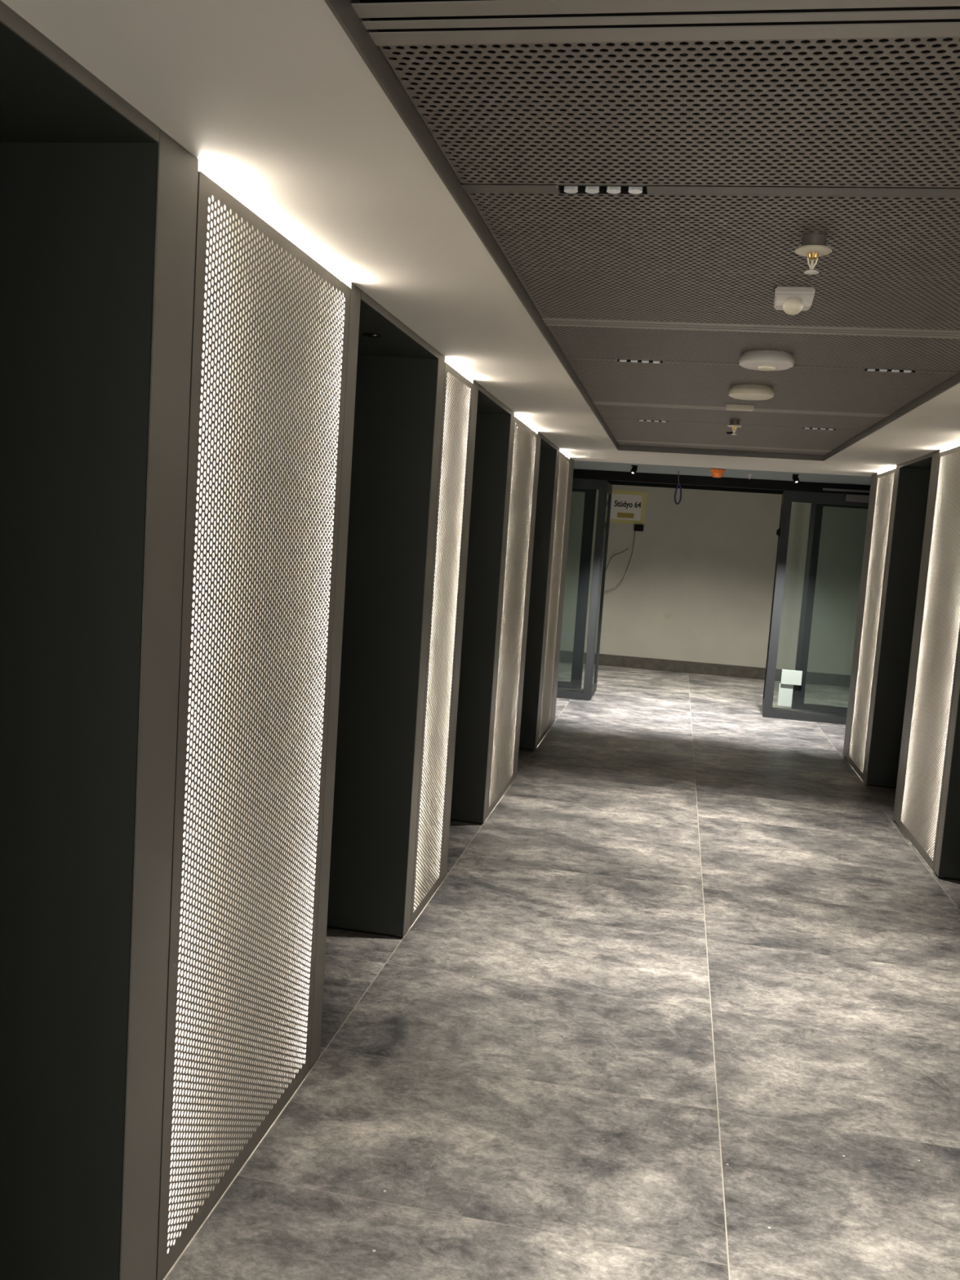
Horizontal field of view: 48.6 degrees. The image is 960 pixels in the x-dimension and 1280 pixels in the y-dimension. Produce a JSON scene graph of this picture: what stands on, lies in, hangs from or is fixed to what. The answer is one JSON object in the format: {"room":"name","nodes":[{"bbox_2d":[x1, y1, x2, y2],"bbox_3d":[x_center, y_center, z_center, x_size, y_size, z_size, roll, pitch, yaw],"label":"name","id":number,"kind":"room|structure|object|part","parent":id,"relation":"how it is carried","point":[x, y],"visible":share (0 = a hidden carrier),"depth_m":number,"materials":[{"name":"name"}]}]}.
{"room":"elevator lobby","nodes":[
{"label":"elevator lobby","id":0,"kind":"room"},
{"bbox_2d":[0,0,959,485],"bbox_3d":[1.123,-1.100,4.593,9.600,0.081,14.800,5,6,10],"label":"ceiling","id":1,"kind":"structure","parent":0,"point":[270,107],"depth_m":2.08,"materials":[{"name":"white paint"}]},
{"bbox_2d":[362,333,382,337],"bbox_3d":[-0.380,-1.070,3.734,0.068,0.005,0.068,5,6,10],"label":"recessed light","id":2,"kind":"object","parent":1,"relation":"in","point":[373,335],"visible":1,"depth_m":3.72,"materials":[{"name":"black plastic"}]},
{"bbox_2d":[360,289,439,358],"bbox_3d":[-0.258,-1.069,3.651,0.004,0.026,1.037,5,6,10],"label":"trim","id":3,"kind":"structure","parent":1,"relation":"attached to","point":[365,297],"depth_m":3.54,"materials":[{"name":"grey metal"}]},
{"bbox_2d":[478,383,511,414],"bbox_3d":[0.083,-1.232,5.469,0.004,0.026,0.987,5,6,10],"label":"trim","id":4,"kind":"structure","parent":1,"relation":"attached to","point":[481,388],"depth_m":5.40,"materials":[{"name":"grey metal"}]},
{"bbox_2d":[541,434,557,449],"bbox_3d":[0.504,-1.434,7.718,0.004,0.026,0.950,5,6,10],"label":"trim","id":5,"kind":"structure","parent":1,"relation":"attached to","point":[543,437],"depth_m":7.67,"materials":[{"name":"grey metal"}]},
{"bbox_2d":[630,465,637,474],"bbox_3d":[1.442,-1.592,9.948,0.059,0.084,0.081,8,7,37],"label":"spotlight","id":6,"kind":"object","parent":1,"relation":"attached to","point":[634,468],"visible":1,"depth_m":9.93,"materials":[{"name":"black plastic"}]},
{"bbox_2d":[308,0,959,461],"bbox_3d":[1.044,-1.045,3.975,1.497,0.059,7.950,5,6,10],"label":"trim","id":7,"kind":"structure","parent":1,"relation":"attached to","point":[343,11],"depth_m":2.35,"materials":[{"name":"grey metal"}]},
{"bbox_2d":[351,0,959,45],"bbox_3d":[0.563,-0.842,1.397,1.485,0.042,0.122,5,6,10],"label":"ceiling panel","id":8,"kind":"object","parent":7,"relation":"attached to","point":[374,8],"visible":1,"depth_m":1.46,"materials":[{"name":"silver metal"}]},
{"bbox_2d":[378,36,959,187],"bbox_3d":[0.631,-0.857,1.765,1.481,0.002,0.625,5,6,10],"label":"ceiling panel","id":9,"kind":"object","parent":7,"relation":"attached to","point":[388,53],"visible":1,"depth_m":1.74,"materials":[{"name":"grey metal"}]},
{"bbox_2d":[460,182,959,197],"bbox_3d":[0.693,-0.887,2.100,1.485,0.003,0.056,5,6,10],"label":"ceiling beam","id":10,"kind":"structure","parent":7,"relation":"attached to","point":[801,191],"depth_m":2.12,"materials":[{"name":"grey metal"}]},
{"bbox_2d":[556,159,649,194],"bbox_3d":[0.253,-0.947,2.177,0.182,0.056,0.048,5,6,10],"label":"recessed light","id":11,"kind":"object","parent":10,"relation":"attached to","point":[561,188],"visible":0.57,"depth_m":2.17,"materials":[{"name":"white plastic"}]},
{"bbox_2d":[466,192,959,277],"bbox_3d":[0.756,-0.917,2.433,1.481,0.002,0.625,5,6,10],"label":"ceiling panel","id":12,"kind":"object","parent":7,"relation":"attached to","point":[553,264],"visible":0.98,"depth_m":2.43,"materials":[{"name":"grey metal"}]},
{"bbox_2d":[794,228,831,275],"bbox_3d":[0.757,-0.879,2.414,0.082,0.093,0.082,5,6,10],"label":"sprinkler","id":13,"kind":"object","parent":12,"relation":"attached to","point":[813,246],"visible":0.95,"depth_m":2.40,"materials":[{"name":"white metal"}]},
{"bbox_2d":[801,228,826,245],"bbox_3d":[0.759,-0.908,2.411,0.054,0.036,0.054,5,6,10],"label":"cup","id":14,"kind":"object","parent":13,"relation":"on","point":[814,239],"depth_m":2.39,"materials":[{"name":"metal"}]},
{"bbox_2d":[617,441,827,455],"bbox_3d":[1.745,-1.392,7.714,1.481,0.002,0.297,5,6,10],"label":"ceiling panel","id":15,"kind":"object","parent":7,"relation":"attached to","point":[626,443],"visible":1,"depth_m":7.72,"materials":[{"name":"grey metal"}]},
{"bbox_2d":[615,439,831,452],"bbox_3d":[1.708,-1.392,7.506,1.485,0.042,0.122,5,6,10],"label":"rail","id":16,"kind":"object","parent":7,"relation":"attached to","point":[628,441],"visible":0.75,"depth_m":7.50,"materials":[{"name":"silver metal"}]},
{"bbox_2d":[610,430,845,450],"bbox_3d":[1.636,-1.339,7.132,1.481,0.002,0.643,5,6,10],"label":"ceiling panel","id":17,"kind":"object","parent":7,"relation":"attached to","point":[618,434],"visible":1,"depth_m":7.11,"materials":[{"name":"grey metal"}]},
{"bbox_2d":[603,418,862,441],"bbox_3d":[1.519,-1.283,6.506,1.481,0.002,0.625,5,6,10],"label":"ceiling panel","id":18,"kind":"object","parent":7,"relation":"attached to","point":[613,424],"visible":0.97,"depth_m":6.49,"materials":[{"name":"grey metal"}]},
{"bbox_2d":[602,417,864,431],"bbox_3d":[1.456,-1.253,6.173,1.485,0.003,0.056,5,6,10],"label":"channel","id":19,"kind":"object","parent":7,"relation":"attached to","point":[602,418],"visible":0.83,"depth_m":6.17,"materials":[{"name":"grey metal"}]},
{"bbox_2d":[636,414,667,422],"bbox_3d":[1.016,-1.313,6.250,0.182,0.056,0.048,5,6,10],"label":"recessed light","id":20,"kind":"object","parent":19,"relation":"attached to","point":[663,415],"visible":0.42,"depth_m":6.25,"materials":[{"name":"silver metal"}]},
{"bbox_2d":[802,418,835,430],"bbox_3d":[1.944,-1.234,6.083,0.182,0.056,0.048,5,6,10],"label":"recessed light","id":21,"kind":"object","parent":19,"relation":"attached to","point":[822,419],"visible":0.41,"depth_m":6.08,"materials":[{"name":"silver metal"}]},
{"bbox_2d":[512,267,959,330],"bbox_3d":[0.873,-0.973,3.059,1.481,0.002,0.643,5,6,10],"label":"ceiling panel","id":22,"kind":"object","parent":7,"relation":"attached to","point":[637,278],"visible":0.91,"depth_m":3.04,"materials":[{"name":"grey metal"}]},
{"bbox_2d":[773,286,815,315],"bbox_3d":[0.856,-0.922,2.905,0.104,0.070,0.068,5,6,10],"label":"detector","id":23,"kind":"object","parent":22,"relation":"attached to","point":[793,300],"visible":1,"depth_m":2.88,"materials":[{"name":"white plastic"}]},
{"bbox_2d":[595,404,884,430],"bbox_3d":[1.394,-1.223,5.838,1.481,0.002,0.625,5,6,10],"label":"ceiling panel","id":24,"kind":"object","parent":7,"relation":"attached to","point":[704,415],"visible":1,"depth_m":5.82,"materials":[{"name":"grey metal"}]},
{"bbox_2d":[727,419,742,435],"bbox_3d":[1.431,-1.199,5.977,0.082,0.093,0.082,5,6,10],"label":"sprinkler","id":25,"kind":"object","parent":24,"relation":"attached to","point":[735,424],"visible":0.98,"depth_m":5.96,"materials":[{"name":"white metal"}]},
{"bbox_2d":[729,419,739,425],"bbox_3d":[1.433,-1.228,5.974,0.054,0.036,0.054,5,6,10],"label":"cup","id":26,"kind":"object","parent":25,"relation":"on","point":[733,422],"depth_m":5.95,"materials":[{"name":"metal"}]},
{"bbox_2d":[592,395,890,417],"bbox_3d":[1.326,-1.208,5.470,1.485,0.042,0.122,5,6,10],"label":"rail","id":27,"kind":"object","parent":7,"relation":"attached to","point":[762,410],"visible":0.55,"depth_m":5.46,"materials":[{"name":"silver metal"}]},
{"bbox_2d":[582,382,918,413],"bbox_3d":[1.255,-1.156,5.095,1.481,0.002,0.643,5,6,10],"label":"ceiling panel","id":28,"kind":"object","parent":7,"relation":"attached to","point":[611,393],"visible":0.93,"depth_m":5.08,"materials":[{"name":"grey metal"}]},
{"bbox_2d":[725,404,754,411],"bbox_3d":[1.302,-1.165,5.330,0.136,0.024,0.070,5,6,10],"label":"plate","id":29,"kind":"object","parent":28,"relation":"attached to","point":[728,406],"visible":1,"depth_m":5.30,"materials":[{"name":"beige plastic"}]},
{"bbox_2d":[542,306,959,338],"bbox_3d":[0.945,-1.025,3.433,1.485,0.042,0.122,5,6,10],"label":"ceiling beam","id":30,"kind":"structure","parent":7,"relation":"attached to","point":[867,331],"depth_m":3.44,"materials":[{"name":"silver metal"}]},
{"bbox_2d":[547,325,959,371],"bbox_3d":[1.012,-1.040,3.802,1.481,0.002,0.625,5,6,10],"label":"ceiling panel","id":31,"kind":"object","parent":7,"relation":"attached to","point":[578,349],"visible":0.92,"depth_m":3.77,"materials":[{"name":"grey metal"}]},
{"bbox_2d":[738,350,795,370],"bbox_3d":[1.051,-1.019,3.899,0.200,0.058,0.200,5,6,10],"label":"smoke detector","id":32,"kind":"object","parent":31,"relation":"attached to","point":[757,360],"visible":1,"depth_m":3.83,"materials":[{"name":"white plastic"}]},
{"bbox_2d":[568,360,955,396],"bbox_3d":[1.137,-1.100,4.469,1.481,0.002,0.625,5,6,10],"label":"ceiling panel","id":33,"kind":"object","parent":7,"relation":"attached to","point":[856,377],"visible":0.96,"depth_m":4.44,"materials":[{"name":"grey metal"}]},
{"bbox_2d":[728,383,774,399],"bbox_3d":[1.202,-1.097,4.711,0.200,0.048,0.200,5,6,10],"label":"smoke detector","id":34,"kind":"object","parent":33,"relation":"attached to","point":[743,392],"visible":1,"depth_m":4.64,"materials":[{"name":"beige plastic"}]},
{"bbox_2d":[565,356,959,373],"bbox_3d":[1.075,-1.070,4.136,1.485,0.003,0.056,5,6,10],"label":"channel","id":35,"kind":"object","parent":7,"relation":"attached to","point":[566,357],"visible":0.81,"depth_m":4.13,"materials":[{"name":"grey metal"}]},
{"bbox_2d":[616,346,663,363],"bbox_3d":[0.634,-1.130,4.213,0.182,0.056,0.048,5,6,10],"label":"recessed light","id":36,"kind":"object","parent":35,"relation":"attached to","point":[617,360],"visible":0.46,"depth_m":4.21,"materials":[{"name":"silver metal"}]},
{"bbox_2d":[863,355,916,373],"bbox_3d":[1.563,-1.050,4.046,0.182,0.056,0.048,5,6,10],"label":"recessed light","id":37,"kind":"object","parent":35,"relation":"attached to","point":[866,369],"visible":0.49,"depth_m":4.04,"materials":[{"name":"silver metal"}]},
{"bbox_2d":[674,471,681,504],"bbox_3d":[1.932,-1.483,10.336,0.074,0.333,0.028,3,6,-6],"label":"hanging cable","id":38,"kind":"object","parent":1,"relation":"hanging from","point":[678,484],"visible":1,"depth_m":10.33,"materials":[{"name":"blue plastic"}]},
{"bbox_2d":[710,467,724,477],"bbox_3d":[2.149,-1.512,9.624,0.136,0.080,0.129,5,6,10],"label":"detector","id":39,"kind":"object","parent":1,"relation":"attached to","point":[716,473],"visible":0.98,"depth_m":9.58,"materials":[{"name":"orange plastic"}]},
{"bbox_2d":[573,468,870,494],"bbox_3d":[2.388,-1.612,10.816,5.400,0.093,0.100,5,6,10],"label":"trim","id":40,"kind":"structure","parent":1,"relation":"attached to","point":[736,482],"depth_m":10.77,"materials":[{"name":"black metal"}]},
{"bbox_2d":[792,474,799,483],"bbox_3d":[2.879,-1.469,9.690,0.059,0.084,0.081,2,6,-17],"label":"spotlight","id":41,"kind":"object","parent":1,"relation":"attached to","point":[795,478],"visible":1,"depth_m":9.67,"materials":[{"name":"black plastic"}]},
{"bbox_2d":[899,452,933,467],"bbox_3d":[2.954,-1.218,7.212,0.004,0.026,1.010,5,6,10],"label":"trim","id":42,"kind":"structure","parent":1,"relation":"attached to","point":[930,455],"depth_m":7.17,"materials":[{"name":"grey metal"}]},
{"bbox_2d":[163,662,959,1279],"bbox_3d":[1.180,1.235,6.018,9.600,0.120,17.200,5,6,10],"label":"floor","id":43,"kind":"structure","parent":0,"point":[684,1003],"depth_m":3.62,"materials":[{"name":"grey stone"}]},
{"bbox_2d":[0,128,360,1279],"bbox_3d":[-0.769,0.184,2.693,0.460,2.385,1.247,5,6,10],"label":"pillar","id":44,"kind":"structure","parent":43,"relation":"on","point":[178,375],"depth_m":2.15,"materials":[{"name":"grey metal"}]},
{"bbox_3d":[-0.883,0.231,2.088,0.458,2.370,0.012,5,6,10],"label":"panel","id":45,"kind":"part","parent":44,"relation":"part of","materials":[{"name":"grey paint"}]},
{"bbox_3d":[-0.658,0.243,2.124,0.030,2.373,0.160,5,6,10],"label":"post","id":46,"kind":"part","parent":44,"relation":"part of","materials":[{"name":"grey metal"}]},
{"bbox_3d":[-0.539,0.205,2.685,0.001,2.357,0.979,5,6,10],"label":"perforated panel","id":47,"kind":"part","parent":44,"relation":"part of","materials":[{"name":"grey metal"}]},
{"bbox_2d":[167,195,345,1253],"bbox_3d":[-0.543,0.203,2.685,0.001,2.353,0.981,5,6,10],"label":"diffuser","id":48,"kind":"object","parent":44,"relation":"attached to","point":[209,200],"depth_m":2.57,"materials":[{"name":"white metal"}]},
{"bbox_3d":[-0.453,0.145,3.215,0.030,2.373,0.096,5,6,10],"label":"post","id":49,"kind":"part","parent":44,"relation":"part of","materials":[{"name":"grey metal"}]},
{"bbox_2d":[326,352,478,938],"bbox_3d":[-0.387,0.000,4.733,0.460,2.385,0.845,5,6,10],"label":"pillar","id":50,"kind":"structure","parent":43,"relation":"on","point":[415,418],"depth_m":4.35,"materials":[{"name":"grey metal"}]},
{"bbox_3d":[-0.243,0.044,4.338,0.030,2.373,0.116,5,6,10],"label":"post","id":51,"kind":"part","parent":50,"relation":"part of","materials":[{"name":"grey metal"}]},
{"bbox_3d":[-0.165,0.025,4.683,0.001,2.357,0.581,5,6,10],"label":"perforated panel","id":52,"kind":"part","parent":50,"relation":"part of","materials":[{"name":"grey metal"}]},
{"bbox_2d":[413,374,470,904],"bbox_3d":[-0.168,0.023,4.683,0.001,2.353,0.583,5,6,10],"label":"diffuser","id":53,"kind":"object","parent":50,"relation":"attached to","point":[420,848],"depth_m":4.67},
{"bbox_3d":[-0.112,-0.019,5.038,0.030,2.373,0.136,5,6,10],"label":"post","id":54,"kind":"part","parent":50,"relation":"part of","materials":[{"name":"grey metal"}]},
{"bbox_2d":[450,410,541,824],"bbox_3d":[-0.007,-0.182,6.763,0.460,2.385,1.328,5,6,10],"label":"pillar","id":55,"kind":"structure","parent":43,"relation":"on","point":[507,451],"depth_m":6.17,"materials":[{"name":"grey metal"}]},
{"bbox_3d":[-0.128,-0.131,6.118,0.458,2.370,0.012,5,6,10],"label":"panel","id":56,"kind":"part","parent":55,"relation":"part of","materials":[{"name":"grey paint"}]},
{"bbox_3d":[0.094,-0.117,6.134,0.030,2.373,0.121,5,6,10],"label":"post","id":57,"kind":"part","parent":55,"relation":"part of","materials":[{"name":"grey metal"}]},
{"bbox_3d":[0.211,-0.155,6.689,0.001,2.357,1.004,5,6,10],"label":"perforated panel","id":58,"kind":"part","parent":55,"relation":"part of","materials":[{"name":"grey metal"}]},
{"bbox_2d":[488,424,536,805],"bbox_3d":[0.208,-0.158,6.689,0.001,2.353,1.006,5,6,10],"label":"diffuser","id":59,"kind":"object","parent":55,"relation":"attached to","point":[518,424],"depth_m":6.61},
{"bbox_3d":[0.308,-0.220,7.278,0.030,2.373,0.191,5,6,10],"label":"post","id":60,"kind":"part","parent":55,"relation":"part of","materials":[{"name":"grey metal"}]},
{"bbox_2d":[519,447,573,750],"bbox_3d":[0.415,-0.385,9.014,0.460,2.385,1.370,5,6,10],"label":"pillar","id":61,"kind":"structure","parent":43,"relation":"on","point":[555,478],"depth_m":8.41,"materials":[{"name":"grey metal"}]},
{"bbox_3d":[0.290,-0.332,8.348,0.458,2.370,0.012,5,6,10],"label":"panel","id":62,"kind":"part","parent":61,"relation":"part of","materials":[{"name":"grey paint"}]},
{"bbox_3d":[0.518,-0.321,8.396,0.030,2.373,0.186,5,6,10],"label":"post","id":63,"kind":"part","parent":61,"relation":"part of","materials":[{"name":"grey metal"}]},
{"bbox_2d":[540,458,566,733],"bbox_3d":[0.618,-0.355,8.881,0.001,2.353,0.798,5,6,10],"label":"diffuser","id":64,"kind":"object","parent":61,"relation":"attached to","point":[561,459],"depth_m":8.80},
{"bbox_3d":[0.622,-0.352,8.881,0.001,2.357,0.796,5,6,10],"label":"perforated panel","id":65,"kind":"part","parent":61,"relation":"part of","materials":[{"name":"grey metal"}]},
{"bbox_3d":[0.717,-0.416,9.459,0.030,2.373,0.376,5,6,10],"label":"post","id":66,"kind":"part","parent":61,"relation":"part of","materials":[{"name":"grey metal"}]},
{"bbox_2d":[557,488,596,688],"bbox_3d":[0.664,-0.642,12.054,1.145,2.310,0.060,5,6,10],"label":"door frame","id":67,"kind":"structure","parent":43,"relation":"on","point":[575,682],"depth_m":11.94,"materials":[{"name":"grey metal"}]},
{"bbox_2d":[556,478,607,700],"bbox_3d":[0.766,-0.548,11.206,0.960,2.310,0.060,5,6,10],"label":"glass door","id":68,"kind":"structure","parent":43,"relation":"on","point":[582,483],"depth_m":11.09,"materials":[{"name":"grey metal"}]},
{"bbox_2d":[590,481,612,698],"bbox_3d":[1.305,-0.545,11.539,0.040,2.292,0.780,5,6,10],"label":"door frame","id":69,"kind":"structure","parent":68,"relation":"attached to","point":[609,486],"depth_m":11.65,"materials":[{"name":"grey metal"}]},
{"bbox_3d":[1.304,-0.536,11.540,0.008,2.110,0.640,5,6,10],"label":"pane","id":70,"kind":"part","parent":69,"relation":"part of","materials":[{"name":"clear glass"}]},
{"bbox_2d":[762,490,869,724],"bbox_3d":[3.649,-0.302,10.688,1.360,2.310,0.060,5,6,10],"label":"glass door","id":71,"kind":"structure","parent":43,"relation":"on","point":[789,496],"depth_m":10.76,"materials":[{"name":"grey metal"}]},
{"bbox_2d":[762,493,783,711],"bbox_3d":[3.108,-0.391,11.214,0.040,2.292,0.780,5,6,14],"label":"door frame","id":72,"kind":"structure","parent":71,"relation":"attached to","point":[783,493],"depth_m":11.53,"materials":[{"name":"grey metal"}]},
{"bbox_2d":[776,528,780,536],"bbox_3d":[3.013,-1.087,10.731,0.035,0.085,0.040,5,6,10],"label":"door latch","id":73,"kind":"structure","parent":71,"relation":"attached to","point":[778,531],"depth_m":10.72,"materials":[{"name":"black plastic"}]},
{"bbox_2d":[777,683,793,706],"bbox_3d":[3.120,0.562,10.855,0.137,0.230,0.006,5,6,10],"label":"paper sheet","id":74,"kind":"object","parent":71,"relation":"attached to","point":[785,691],"visible":1,"depth_m":10.85,"materials":[{"name":"grey paper"}]},
{"bbox_2d":[780,669,802,685],"bbox_3d":[3.171,0.381,10.818,0.200,0.145,0.028,5,6,10],"label":"paper sheet","id":75,"kind":"object","parent":71,"relation":"attached to","point":[788,677],"visible":1,"depth_m":10.81,"materials":[{"name":"grey paper"}]},
{"bbox_2d":[822,488,870,502],"bbox_3d":[3.627,-1.431,10.508,0.470,0.115,0.100,5,6,10],"label":"door closer","id":76,"kind":"object","parent":71,"relation":"attached to","point":[852,498],"depth_m":10.46,"materials":[{"name":"grey metal"}]},
{"bbox_3d":[3.629,-1.476,10.496,0.470,0.022,0.025,5,6,10],"label":"arm","id":77,"kind":"part","parent":76,"relation":"part of","materials":[{"name":"grey metal"}]},
{"bbox_2d":[791,502,868,713],"bbox_3d":[4.153,-0.344,11.427,1.340,2.310,0.060,5,6,10],"label":"door frame","id":78,"kind":"structure","parent":43,"relation":"on","point":[816,509],"depth_m":11.51,"materials":[{"name":"grey metal"}]},
{"bbox_2d":[842,464,930,788],"bbox_3d":[3.299,-0.124,8.356,0.460,2.385,1.165,5,6,10],"label":"pillar","id":79,"kind":"structure","parent":43,"relation":"on","point":[898,496],"depth_m":7.89,"materials":[{"name":"grey metal"}]},
{"bbox_3d":[3.170,-0.188,8.831,0.030,2.373,0.266,5,6,10],"label":"post","id":80,"kind":"part","parent":79,"relation":"part of","materials":[{"name":"grey metal"}]},
{"bbox_2d":[848,474,893,771],"bbox_3d":[3.065,-0.134,8.333,0.001,2.353,0.753,5,6,10],"label":"diffuser","id":81,"kind":"object","parent":79,"relation":"attached to","point":[888,474],"depth_m":8.32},
{"bbox_3d":[3.061,-0.133,8.334,0.001,2.357,0.751,5,6,10],"label":"perforated panel","id":82,"kind":"part","parent":79,"relation":"part of","materials":[{"name":"grey metal"}]},
{"bbox_3d":[2.994,-0.103,7.891,0.030,2.373,0.136,5,6,10],"label":"post","id":83,"kind":"part","parent":79,"relation":"part of","materials":[{"name":"grey metal"}]},
{"bbox_2d":[893,445,959,880],"bbox_3d":[2.892,0.071,6.187,0.460,2.385,1.247,5,6,10],"label":"pillar","id":84,"kind":"structure","parent":43,"relation":"on","point":[926,807],"depth_m":6.17,"materials":[{"name":"grey metal"}]},
{"bbox_3d":[2.778,0.001,6.738,0.030,2.373,0.191,5,6,10],"label":"post","id":85,"kind":"part","parent":84,"relation":"part of","materials":[{"name":"grey metal"}]},
{"bbox_3d":[2.577,0.097,5.666,0.030,2.373,0.106,5,6,10],"label":"post","id":86,"kind":"part","parent":84,"relation":"part of","materials":[{"name":"grey metal"}]},
{"bbox_3d":[2.780,0.119,5.581,0.458,2.370,0.012,5,6,10],"label":"panel","id":87,"kind":"part","parent":84,"relation":"part of","materials":[{"name":"grey paint"}]},
{"bbox_2d":[359,0,959,426],"bbox_3d":[1.066,-1.242,4.004,2.097,0.308,8.250,5,6,10],"label":"ceiling","id":88,"kind":"structure","parent":0,"point":[957,7],"depth_m":2.61,"materials":[{"name":"black"}]},
{"bbox_2d":[560,484,867,675],"bbox_3d":[2.829,-0.892,14.184,9.600,2.660,0.150,5,6,10],"label":"wall","id":89,"kind":"structure","parent":0,"point":[707,560],"depth_m":14.06,"materials":[{"name":"beige paint"}]},
{"bbox_2d":[604,524,644,591],"bbox_3d":[1.850,-1.094,14.254,0.613,0.936,0.035,5,6,10],"label":"cable","id":90,"kind":"object","parent":89,"relation":"attached to","point":[637,527],"visible":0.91,"depth_m":14.16,"materials":[{"name":"black plastic"}]},
{"bbox_2d":[609,489,647,524],"bbox_3d":[1.945,-1.775,14.190,0.535,0.435,0.006,5,6,10],"label":"room sign","id":91,"kind":"object","parent":89,"relation":"attached to","point":[628,507],"visible":1,"depth_m":14.18,"materials":[{"name":"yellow paper"}]},
{"bbox_2d":[663,613,671,618],"bbox_3d":[2.511,-0.317,14.218,0.103,0.073,0.001,5,6,10],"label":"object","id":92,"kind":"structure","parent":89,"relation":"attached to","point":[666,615],"depth_m":14.22,"materials":[{"name":"beige"}]},
{"bbox_2d":[559,650,850,687],"bbox_3d":[2.731,0.359,14.231,9.600,0.155,0.015,5,6,10],"label":"baseboard","id":93,"kind":"structure","parent":89,"relation":"attached to","point":[746,672],"depth_m":14.19,"materials":[{"name":"stone"}]},
{"bbox_3d":[-0.629,0.088,3.716,0.560,2.385,12.230,5,6,10],"label":"wall","id":94,"kind":"structure","parent":0,"visible":0},
{"bbox_2d":[0,0,159,142],"bbox_3d":[-0.674,-0.869,1.430,0.004,0.026,1.006,5,6,10],"label":"trim","id":95,"kind":"structure","parent":94,"relation":"attached to","point":[9,18],"depth_m":1.65,"materials":[{"name":"grey metal"}]}
]}

